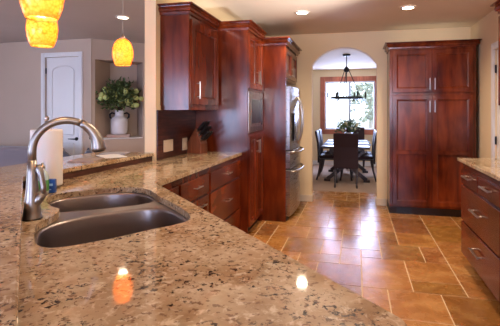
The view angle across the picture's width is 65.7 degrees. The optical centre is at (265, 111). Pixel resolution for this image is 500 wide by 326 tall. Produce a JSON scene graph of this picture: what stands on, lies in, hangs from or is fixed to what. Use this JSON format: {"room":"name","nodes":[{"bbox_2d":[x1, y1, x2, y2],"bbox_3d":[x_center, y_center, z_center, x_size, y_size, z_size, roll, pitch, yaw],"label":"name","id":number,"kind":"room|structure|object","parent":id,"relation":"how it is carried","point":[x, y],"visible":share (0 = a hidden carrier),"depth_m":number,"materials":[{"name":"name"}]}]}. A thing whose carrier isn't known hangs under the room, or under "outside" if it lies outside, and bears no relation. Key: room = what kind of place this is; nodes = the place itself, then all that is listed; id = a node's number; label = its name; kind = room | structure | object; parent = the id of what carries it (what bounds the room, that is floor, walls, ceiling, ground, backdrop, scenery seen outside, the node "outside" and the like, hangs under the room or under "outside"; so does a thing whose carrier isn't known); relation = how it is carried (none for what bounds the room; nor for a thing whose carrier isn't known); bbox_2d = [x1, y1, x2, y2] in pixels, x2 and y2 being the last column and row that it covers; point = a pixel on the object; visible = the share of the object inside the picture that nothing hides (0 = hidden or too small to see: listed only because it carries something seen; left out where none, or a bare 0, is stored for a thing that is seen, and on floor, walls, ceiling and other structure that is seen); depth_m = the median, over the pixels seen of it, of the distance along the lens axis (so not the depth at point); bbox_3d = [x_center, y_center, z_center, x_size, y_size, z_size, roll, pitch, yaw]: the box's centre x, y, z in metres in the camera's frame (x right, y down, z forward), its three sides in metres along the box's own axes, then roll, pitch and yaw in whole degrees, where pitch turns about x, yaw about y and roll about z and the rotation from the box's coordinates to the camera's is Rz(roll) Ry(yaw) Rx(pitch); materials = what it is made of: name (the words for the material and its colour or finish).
{"room":"kitchen","nodes":[
{"label":"kitchen","id":0,"kind":"room"},
{"bbox_2d":[0,38,91,153],"bbox_3d":[-4.220,0.097,6.539,3.000,2.510,0.110,0,0,13],"label":"wall","id":1,"kind":"structure","parent":0,"point":[20,62],"depth_m":6.43,"materials":[{"name":"beige paint"}]},
{"bbox_2d":[41,51,82,155],"bbox_3d":[-3.302,0.199,6.273,0.784,2.307,0.099,0,0,13],"label":"door","id":2,"kind":"structure","parent":1,"relation":"in","point":[64,72],"depth_m":6.27,"materials":[{"name":"white paint"}]},
{"bbox_2d":[92,39,144,151],"bbox_3d":[-1.914,0.097,7.016,2.350,2.510,0.550,0,0,-32],"label":"wall","id":3,"kind":"structure","parent":0,"point":[103,66],"depth_m":6.54,"materials":[{"name":"beige paint"}]},
{"bbox_2d":[103,136,142,139],"bbox_3d":[-2.517,0.446,6.552,0.745,0.021,0.435,0,0,-32],"label":"trim","id":4,"kind":"structure","parent":3,"relation":"attached to","point":[131,137],"depth_m":6.45,"materials":[{"name":"white paint"}]},
{"bbox_2d":[107,134,130,137],"bbox_3d":[-2.479,0.410,6.533,0.360,0.050,0.200,0,0,-13],"label":"book","id":5,"kind":"object","parent":4,"relation":"on","point":[108,135],"visible":0.98,"depth_m":6.44,"materials":[{"name":"beige paper"}]},
{"bbox_2d":[109,110,129,134],"bbox_3d":[-2.474,0.184,6.534,0.276,0.400,0.276,0,0,42],"label":"ceramic jug","id":6,"kind":"object","parent":5,"relation":"on","point":[119,122],"visible":0.94,"depth_m":6.44,"materials":[{"name":"white ceramic"}]},
{"bbox_2d":[95,76,143,111],"bbox_3d":[-2.396,-0.288,6.426,0.710,0.604,0.869,0,0,13],"label":"flower arrangement","id":7,"kind":"object","parent":6,"relation":"in","point":[119,92],"visible":0.98,"depth_m":6.34,"materials":[{"name":"green plant"}]},
{"bbox_2d":[145,0,186,160],"bbox_3d":[-0.730,0.097,4.757,0.110,2.510,2.670,0,0,13],"label":"wall","id":8,"kind":"structure","parent":0,"point":[152,15],"depth_m":3.46,"materials":[{"name":"beige paint"}]},
{"bbox_2d":[163,139,172,151],"bbox_3d":[-0.916,0.322,3.642,0.010,0.110,0.185,0,0,13],"label":"switch plate","id":9,"kind":"object","parent":8,"relation":"attached to","point":[167,144],"visible":1,"depth_m":3.62,"materials":[{"name":"beige plastic"}]},
{"bbox_2d":[156,110,195,159],"bbox_3d":[-0.877,0.213,3.859,0.011,0.450,0.835,0,0,13],"label":"backsplash","id":10,"kind":"structure","parent":8,"relation":"attached to","point":[176,125],"depth_m":3.75,"materials":[{"name":"brown wood"}]},
{"bbox_2d":[182,138,186,149],"bbox_3d":[-0.835,0.336,3.990,0.010,0.123,0.110,0,0,13],"label":"switch plate","id":11,"kind":"object","parent":8,"relation":"attached to","point":[184,140],"visible":1,"depth_m":3.98,"materials":[{"name":"beige plastic"}]},
{"bbox_2d":[157,2,220,109],"bbox_3d":[-0.719,-0.488,3.830,0.332,0.950,0.825,0,0,13],"label":"upper cabinet","id":12,"kind":"object","parent":8,"relation":"attached to","point":[188,32],"visible":1,"depth_m":3.51,"materials":[{"name":"brown wood"}]},
{"bbox_2d":[0,0,496,42],"bbox_3d":[-2.249,-1.208,2.324,8.760,0.100,10.900,0,0,13],"label":"ceiling","id":13,"kind":"structure","parent":0,"point":[275,17],"depth_m":4.72,"materials":[{"name":"paint"}]},
{"bbox_2d":[19,0,63,22],"bbox_3d":[-0.822,-0.748,1.420,0.147,0.820,0.147,0,0,13],"label":"pendant lamp","id":14,"kind":"object","parent":13,"relation":"hanging from","point":[49,11],"visible":1,"depth_m":1.38,"materials":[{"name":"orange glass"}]},
{"bbox_2d":[25,19,57,47],"bbox_3d":[-1.165,-0.748,2.014,0.147,0.820,0.147,0,0,13],"label":"pendant lamp","id":15,"kind":"object","parent":13,"relation":"hanging from","point":[39,34],"visible":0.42,"depth_m":1.96,"materials":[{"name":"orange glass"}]},
{"bbox_2d":[112,0,132,65],"bbox_3d":[-1.057,-0.748,2.856,0.147,0.820,0.147,0,0,13],"label":"pendant lamp","id":16,"kind":"object","parent":13,"relation":"hanging from","point":[122,51],"visible":1,"depth_m":2.81,"materials":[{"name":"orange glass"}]},
{"bbox_2d":[116,15,129,18],"bbox_3d":[-1.754,-1.152,4.745,0.168,0.012,0.168,0,0,13],"label":"recessed light","id":17,"kind":"object","parent":13,"relation":"in","point":[117,16],"visible":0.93,"depth_m":4.73,"materials":[{"name":"white glass"}]},
{"bbox_2d":[295,10,308,14],"bbox_3d":[0.420,-1.152,4.513,0.168,0.012,0.168,0,0,13],"label":"recessed light","id":18,"kind":"object","parent":13,"relation":"in","point":[300,12],"visible":1,"depth_m":4.50,"materials":[{"name":"white glass"}]},
{"bbox_2d":[400,5,415,9],"bbox_3d":[1.575,-1.152,4.294,0.168,0.012,0.168,0,0,13],"label":"recessed light","id":19,"kind":"object","parent":13,"relation":"in","point":[406,7],"visible":1,"depth_m":4.28,"materials":[{"name":"white glass"}]},
{"bbox_2d":[313,69,375,161],"bbox_3d":[2.258,0.152,9.644,4.800,2.400,0.110,0,0,13],"label":"wall","id":20,"kind":"structure","parent":0,"point":[317,74],"depth_m":9.79,"materials":[{"name":"beige paint"}]},
{"bbox_2d":[313,160,375,165],"bbox_3d":[2.244,1.295,9.583,4.600,0.106,0.015,0,0,13],"label":"baseboard","id":21,"kind":"structure","parent":20,"relation":"attached to","point":[315,162],"depth_m":9.72,"materials":[{"name":"white paint"}]},
{"bbox_2d":[320,76,375,134],"bbox_3d":[2.089,-0.148,9.657,1.455,1.440,0.102,0,0,13],"label":"window","id":22,"kind":"structure","parent":20,"relation":"in","point":[357,79],"depth_m":9.67,"materials":[{"name":"brown wood"}]},
{"bbox_2d":[313,49,375,69],"bbox_3d":[1.829,-1.098,7.814,5.000,0.100,4.150,0,0,13],"label":"ceiling","id":23,"kind":"structure","parent":0,"point":[333,60],"depth_m":8.13,"materials":[{"name":"paint"}]},
{"bbox_2d":[327,54,365,101],"bbox_3d":[1.480,-0.618,7.110,0.729,0.860,0.672,0,0,13],"label":"chandelier","id":24,"kind":"object","parent":23,"relation":"hanging from","point":[337,97],"visible":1,"depth_m":7.06,"materials":[{"name":"black metal"}]},
{"bbox_2d":[265,27,470,198],"bbox_3d":[1.231,0.097,5.740,3.480,2.510,0.140,0,0,13],"label":"wall","id":25,"kind":"structure","parent":0,"point":[313,47],"depth_m":5.63,"materials":[{"name":"beige paint"}]},
{"bbox_2d":[300,193,313,201],"bbox_3d":[0.621,1.302,5.876,0.190,0.100,0.155,0,0,13],"label":"baseboard","id":26,"kind":"structure","parent":25,"relation":"attached to","point":[307,198],"depth_m":5.80,"materials":[{"name":"beige"}]},
{"bbox_2d":[375,196,386,205],"bbox_3d":[1.672,1.302,5.630,0.150,0.100,0.155,0,0,13],"label":"baseboard","id":27,"kind":"structure","parent":25,"relation":"attached to","point":[379,201],"depth_m":5.56,"materials":[{"name":"beige"}]},
{"bbox_2d":[248,165,499,325],"bbox_3d":[-1.728,1.375,3.588,9.800,0.054,14.000,0,0,13],"label":"floor","id":28,"kind":"structure","parent":0,"point":[413,267],"depth_m":3.71,"materials":[{"name":"tile"}]},
{"bbox_2d":[0,146,64,166],"bbox_3d":[-3.506,0.932,5.314,2.550,0.840,0.850,0,0,13],"label":"sofa","id":29,"kind":"object","parent":28,"relation":"on","point":[9,155],"visible":0.02,"depth_m":5.49,"materials":[{"name":"grey fabric"}]},
{"bbox_2d":[63,149,71,156],"bbox_3d":[-2.612,0.677,4.987,0.433,0.424,0.164,0,0,-16],"label":"throw cushion","id":30,"kind":"object","parent":29,"relation":"on","point":[65,154],"visible":0.07,"depth_m":4.99,"materials":[{"name":"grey fabric"}]},
{"bbox_2d":[162,180,178,195],"bbox_3d":[-0.905,0.911,2.583,0.530,0.882,0.378,0,0,13],"label":"base cabinet","id":31,"kind":"object","parent":28,"relation":"on","point":[172,186],"visible":0.08,"depth_m":2.63,"materials":[{"name":"brown wood"}]},
{"bbox_2d":[177,168,208,211],"bbox_3d":[-0.779,0.911,3.043,0.566,0.882,0.568,0,0,13],"label":"base cabinet","id":32,"kind":"object","parent":28,"relation":"on","point":[194,188],"visible":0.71,"depth_m":3.01,"materials":[{"name":"brown wood"}]},
{"bbox_2d":[208,156,240,228],"bbox_3d":[-0.610,0.911,3.763,0.566,0.882,0.898,0,0,13],"label":"base cabinet","id":33,"kind":"object","parent":28,"relation":"on","point":[224,192],"visible":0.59,"depth_m":3.69,"materials":[{"name":"brown wood"}]},
{"bbox_2d":[196,20,266,233],"bbox_3d":[-0.392,0.195,4.495,0.666,2.315,0.735,0,0,13],"label":"tall cabinet","id":34,"kind":"object","parent":28,"relation":"on","point":[240,44],"visible":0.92,"depth_m":4.18,"materials":[{"name":"brown wood"}]},
{"bbox_2d":[248,91,262,132],"bbox_3d":[-0.387,0.006,4.522,0.586,0.452,0.640,0,0,13],"label":"microwave oven","id":35,"kind":"object","parent":34,"relation":"in","point":[255,100],"visible":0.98,"depth_m":4.38,"materials":[{"name":"silver metal"}]},
{"bbox_2d":[262,36,301,221],"bbox_3d":[-0.057,0.225,5.292,0.954,2.255,1.080,0,0,13],"label":"tall cabinet","id":36,"kind":"object","parent":28,"relation":"on","point":[280,53],"visible":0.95,"depth_m":4.77,"materials":[{"name":"brown wood"}]},
{"bbox_2d":[286,86,303,220],"bbox_3d":[0.008,0.519,5.287,1.005,1.665,0.900,0,0,13],"label":"refrigerator","id":37,"kind":"object","parent":28,"relation":"on","point":[294,107],"visible":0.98,"depth_m":4.87,"materials":[{"name":"grey metal"}]},
{"bbox_2d":[315,130,342,180],"bbox_3d":[1.270,0.872,7.775,0.535,0.971,0.438,0,0,13],"label":"dining chair","id":38,"kind":"object","parent":28,"relation":"on","point":[324,156],"visible":0.71,"depth_m":7.62,"materials":[{"name":"black leather"}]},
{"bbox_2d":[319,129,342,174],"bbox_3d":[1.404,0.872,8.350,0.535,0.971,0.438,0,0,13],"label":"dining chair","id":39,"kind":"object","parent":28,"relation":"on","point":[320,130],"visible":0.33,"depth_m":8.31,"materials":[{"name":"black leather"}]},
{"bbox_2d":[333,133,357,188],"bbox_3d":[1.458,0.872,7.037,0.438,0.971,0.535,0,0,13],"label":"dining chair","id":40,"kind":"object","parent":28,"relation":"on","point":[345,145],"visible":1,"depth_m":6.82,"materials":[{"name":"brown wood"}]},
{"bbox_2d":[321,139,369,182],"bbox_3d":[1.665,0.998,7.976,0.885,0.701,1.810,0,0,13],"label":"dining table","id":41,"kind":"object","parent":28,"relation":"on","point":[330,147],"visible":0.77,"depth_m":7.38,"materials":[{"name":"brown wood"}]},
{"bbox_3d":[1.668,0.537,7.826,0.220,0.220,0.220,0,0,13],"label":"flower bowl","id":42,"kind":"object","parent":41,"relation":"on","visible":0},
{"bbox_2d":[334,117,360,132],"bbox_3d":[1.651,0.279,7.814,0.544,0.408,0.420,0,0,13],"label":"bouquet","id":43,"kind":"object","parent":42,"relation":"in","point":[348,125],"visible":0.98,"depth_m":7.78,"materials":[{"name":"green plant"}]},
{"bbox_2d":[346,127,364,169],"bbox_3d":[2.117,0.872,9.175,0.438,0.971,0.535,0,0,13],"label":"dining chair","id":44,"kind":"object","parent":28,"relation":"on","point":[361,136],"visible":0.13,"depth_m":9.34,"materials":[{"name":"black leather"}]},
{"bbox_2d":[350,131,375,181],"bbox_3d":[1.929,0.872,7.641,0.535,0.971,0.438,0,0,13],"label":"dining chair","id":45,"kind":"object","parent":28,"relation":"on","point":[365,157],"visible":0.62,"depth_m":7.43,"materials":[{"name":"black leather"}]},
{"bbox_2d":[352,129,375,174],"bbox_3d":[2.059,0.872,8.197,0.535,0.971,0.438,0,0,13],"label":"dining chair","id":46,"kind":"object","parent":28,"relation":"on","point":[366,152],"visible":0.16,"depth_m":8.08,"materials":[{"name":"black leather"}]},
{"bbox_2d":[383,39,481,216],"bbox_3d":[2.186,0.225,5.185,1.163,2.255,0.503,0,0,13],"label":"pantry cabinet","id":47,"kind":"object","parent":28,"relation":"on","point":[431,85],"visible":0.98,"depth_m":4.99,"materials":[{"name":"brown wood"}]},
{"bbox_2d":[397,207,410,213],"bbox_3d":[1.820,1.306,5.098,0.180,0.077,0.012,0,0,13],"label":"vent","id":48,"kind":"object","parent":47,"relation":"attached to","point":[400,210],"depth_m":5.10,"materials":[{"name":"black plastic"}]},
{"bbox_2d":[461,164,499,302],"bbox_3d":[1.720,0.898,2.132,0.653,0.907,2.535,0,0,13],"label":"base cabinet","id":49,"kind":"object","parent":28,"relation":"on","point":[480,192],"visible":1,"depth_m":2.87,"materials":[{"name":"brown wood"}]},
{"bbox_2d":[457,158,499,180],"bbox_3d":[1.734,0.429,2.149,0.638,0.030,2.575,0,0,13],"label":"countertop","id":50,"kind":"structure","parent":49,"relation":"on","point":[490,167],"depth_m":3.02,"materials":[{"name":"beige stone"}]},
{"bbox_3d":[-0.517,0.911,1.421,1.740,0.882,1.740,0,0,13],"label":"cabinet","id":51,"kind":"object","parent":28,"relation":"on","visible":0},
{"bbox_2d":[18,151,406,325],"bbox_3d":[-0.682,0.453,2.318,1.427,0.030,3.886,0,0,-9],"label":"countertop","id":52,"kind":"structure","parent":51,"relation":"on","point":[202,270],"depth_m":1.02,"materials":[{"name":"beige stone"}]},
{"bbox_2d":[38,162,48,193],"bbox_3d":[-1.188,0.355,2.055,0.066,0.166,0.066,0,0,13],"label":"dish soap bottle","id":53,"kind":"object","parent":52,"relation":"on","point":[42,163],"visible":0.44,"depth_m":2.05,"materials":[{"name":"green"}]},
{"bbox_2d":[49,179,56,192],"bbox_3d":[-1.155,0.401,2.083,0.046,0.074,0.033,0,0,-7],"label":"pack","id":54,"kind":"object","parent":52,"relation":"on","point":[52,182],"visible":0.61,"depth_m":2.07,"materials":[{"name":"blue"}]},
{"bbox_2d":[22,117,105,221],"bbox_3d":[-0.846,0.230,1.633,0.316,0.415,0.077,0,0,-28],"label":"kitchen faucet","id":55,"kind":"object","parent":52,"relation":"on","point":[33,200],"visible":0.98,"depth_m":1.57,"materials":[{"name":"silver metal"}]},
{"bbox_2d":[35,192,187,247],"bbox_3d":[-0.726,0.579,1.763,0.626,0.222,1.005,0,0,-31],"label":"sink","id":56,"kind":"object","parent":52,"relation":"in","point":[96,217],"visible":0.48,"depth_m":1.83,"materials":[{"name":"silver metal"}]},
{"bbox_2d":[187,128,206,153],"bbox_3d":[-0.753,0.306,4.077,0.254,0.263,0.115,0,0,30],"label":"knife block","id":57,"kind":"object","parent":52,"relation":"on","point":[194,145],"visible":0.72,"depth_m":4.01,"materials":[{"name":"brown wood"}]},
{"bbox_2d":[197,121,204,131],"bbox_3d":[-0.668,0.154,3.978,0.109,0.107,0.019,0,0,30],"label":"kitchen knife","id":58,"kind":"object","parent":57,"relation":"in","point":[203,122],"visible":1,"depth_m":3.97,"materials":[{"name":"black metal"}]},
{"bbox_2d":[198,126,206,135],"bbox_3d":[-0.650,0.202,3.967,0.109,0.107,0.019,0,0,30],"label":"kitchen knife","id":59,"kind":"object","parent":57,"relation":"in","point":[205,127],"visible":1,"depth_m":3.96,"materials":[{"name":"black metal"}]},
{"bbox_2d":[200,131,208,140],"bbox_3d":[-0.632,0.250,3.957,0.109,0.107,0.019,0,0,30],"label":"kitchen knife","id":60,"kind":"object","parent":57,"relation":"in","point":[206,132],"visible":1,"depth_m":3.95,"materials":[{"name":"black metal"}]},
{"bbox_2d":[471,10,499,158],"bbox_3d":[1.773,0.097,0.663,0.110,2.510,9.500,0,0,13],"label":"wall","id":61,"kind":"structure","parent":0,"point":[486,29],"depth_m":4.72,"materials":[{"name":"beige paint"}]},
{"bbox_2d":[490,0,499,105],"bbox_3d":[2.011,-0.490,2.662,0.333,0.945,1.700,0,0,13],"label":"upper cabinet","id":62,"kind":"object","parent":61,"relation":"attached to","point":[496,4],"visible":1,"depth_m":3.43,"materials":[{"name":"brown wood"}]},
{"bbox_2d":[491,41,499,158],"bbox_3d":[2.500,0.289,3.985,0.099,2.125,0.930,0,0,13],"label":"door","id":63,"kind":"structure","parent":61,"relation":"in","point":[494,68],"depth_m":4.37,"materials":[{"name":"white paint"}]},
{"bbox_3d":[-0.764,0.875,1.911,1.602,0.954,2.878,0,0,13],"label":"wall","id":64,"kind":"structure","parent":0,"visible":0},
{"bbox_2d":[0,151,153,325],"bbox_3d":[-1.203,0.382,1.832,1.154,0.030,3.525,0,0,-14],"label":"bar","id":65,"kind":"object","parent":64,"relation":"on","point":[12,177],"visible":0.79,"depth_m":1.29,"materials":[{"name":"beige stone"}]},
{"bbox_2d":[67,157,103,162],"bbox_3d":[-1.349,0.364,2.904,0.180,0.006,0.240,0,0,-7],"label":"magazine","id":66,"kind":"object","parent":65,"relation":"on","point":[98,158],"visible":1,"depth_m":2.88,"materials":[{"name":"beige paper"}]},
{"bbox_2d":[96,154,126,157],"bbox_3d":[-1.265,0.366,3.172,0.170,0.002,0.260,0,0,-38],"label":"paper sheet","id":67,"kind":"object","parent":65,"relation":"on","point":[107,155],"visible":1,"depth_m":3.13,"materials":[{"name":"white paper"}]},
{"bbox_2d":[100,152,129,153],"bbox_3d":[-1.322,0.365,3.391,0.220,0.004,0.170,0,0,-4],"label":"flyer","id":68,"kind":"object","parent":65,"relation":"on","point":[104,152],"visible":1,"depth_m":3.35,"materials":[{"name":"grey paper"}]},
{"bbox_2d":[23,156,151,187],"bbox_3d":[-0.982,0.418,1.879,0.668,0.040,3.146,0,0,-13],"label":"trim","id":69,"kind":"structure","parent":64,"relation":"attached to","point":[146,159],"depth_m":2.82,"materials":[{"name":"brown wood"}]},
{"label":"outside","id":70,"kind":"structure","parent":0,"visible":0},
{"bbox_2d":[327,119,368,127],"bbox_3d":[11.433,1.852,48.829,80.000,0.200,79.700,0,0,13],"label":"ground","id":71,"kind":"structure","parent":70,"point":[331,123],"depth_m":61.09,"materials":[{"name":"grey"}]},
{"bbox_2d":[348,83,372,127],"bbox_3d":[7.103,-0.297,26.026,3.211,4.115,3.255,0,0,13],"label":"tree","id":72,"kind":"object","parent":71,"relation":"on","point":[368,87],"visible":0.43,"depth_m":25.72,"materials":[{"name":"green plant"}]},
{"bbox_3d":[-1.268,0.232,2.238,0.140,0.413,0.140,0,0,13],"label":"paper towel holder","id":73,"kind":"object","parent":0,"visible":0},
{"bbox_2d":[30,129,62,185],"bbox_3d":[-1.268,0.267,2.238,0.166,0.322,0.166,0,0,13],"label":"paper towel roll","id":74,"kind":"object","parent":73,"relation":"on","point":[50,145],"visible":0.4,"depth_m":2.19,"materials":[{"name":"white paper"}]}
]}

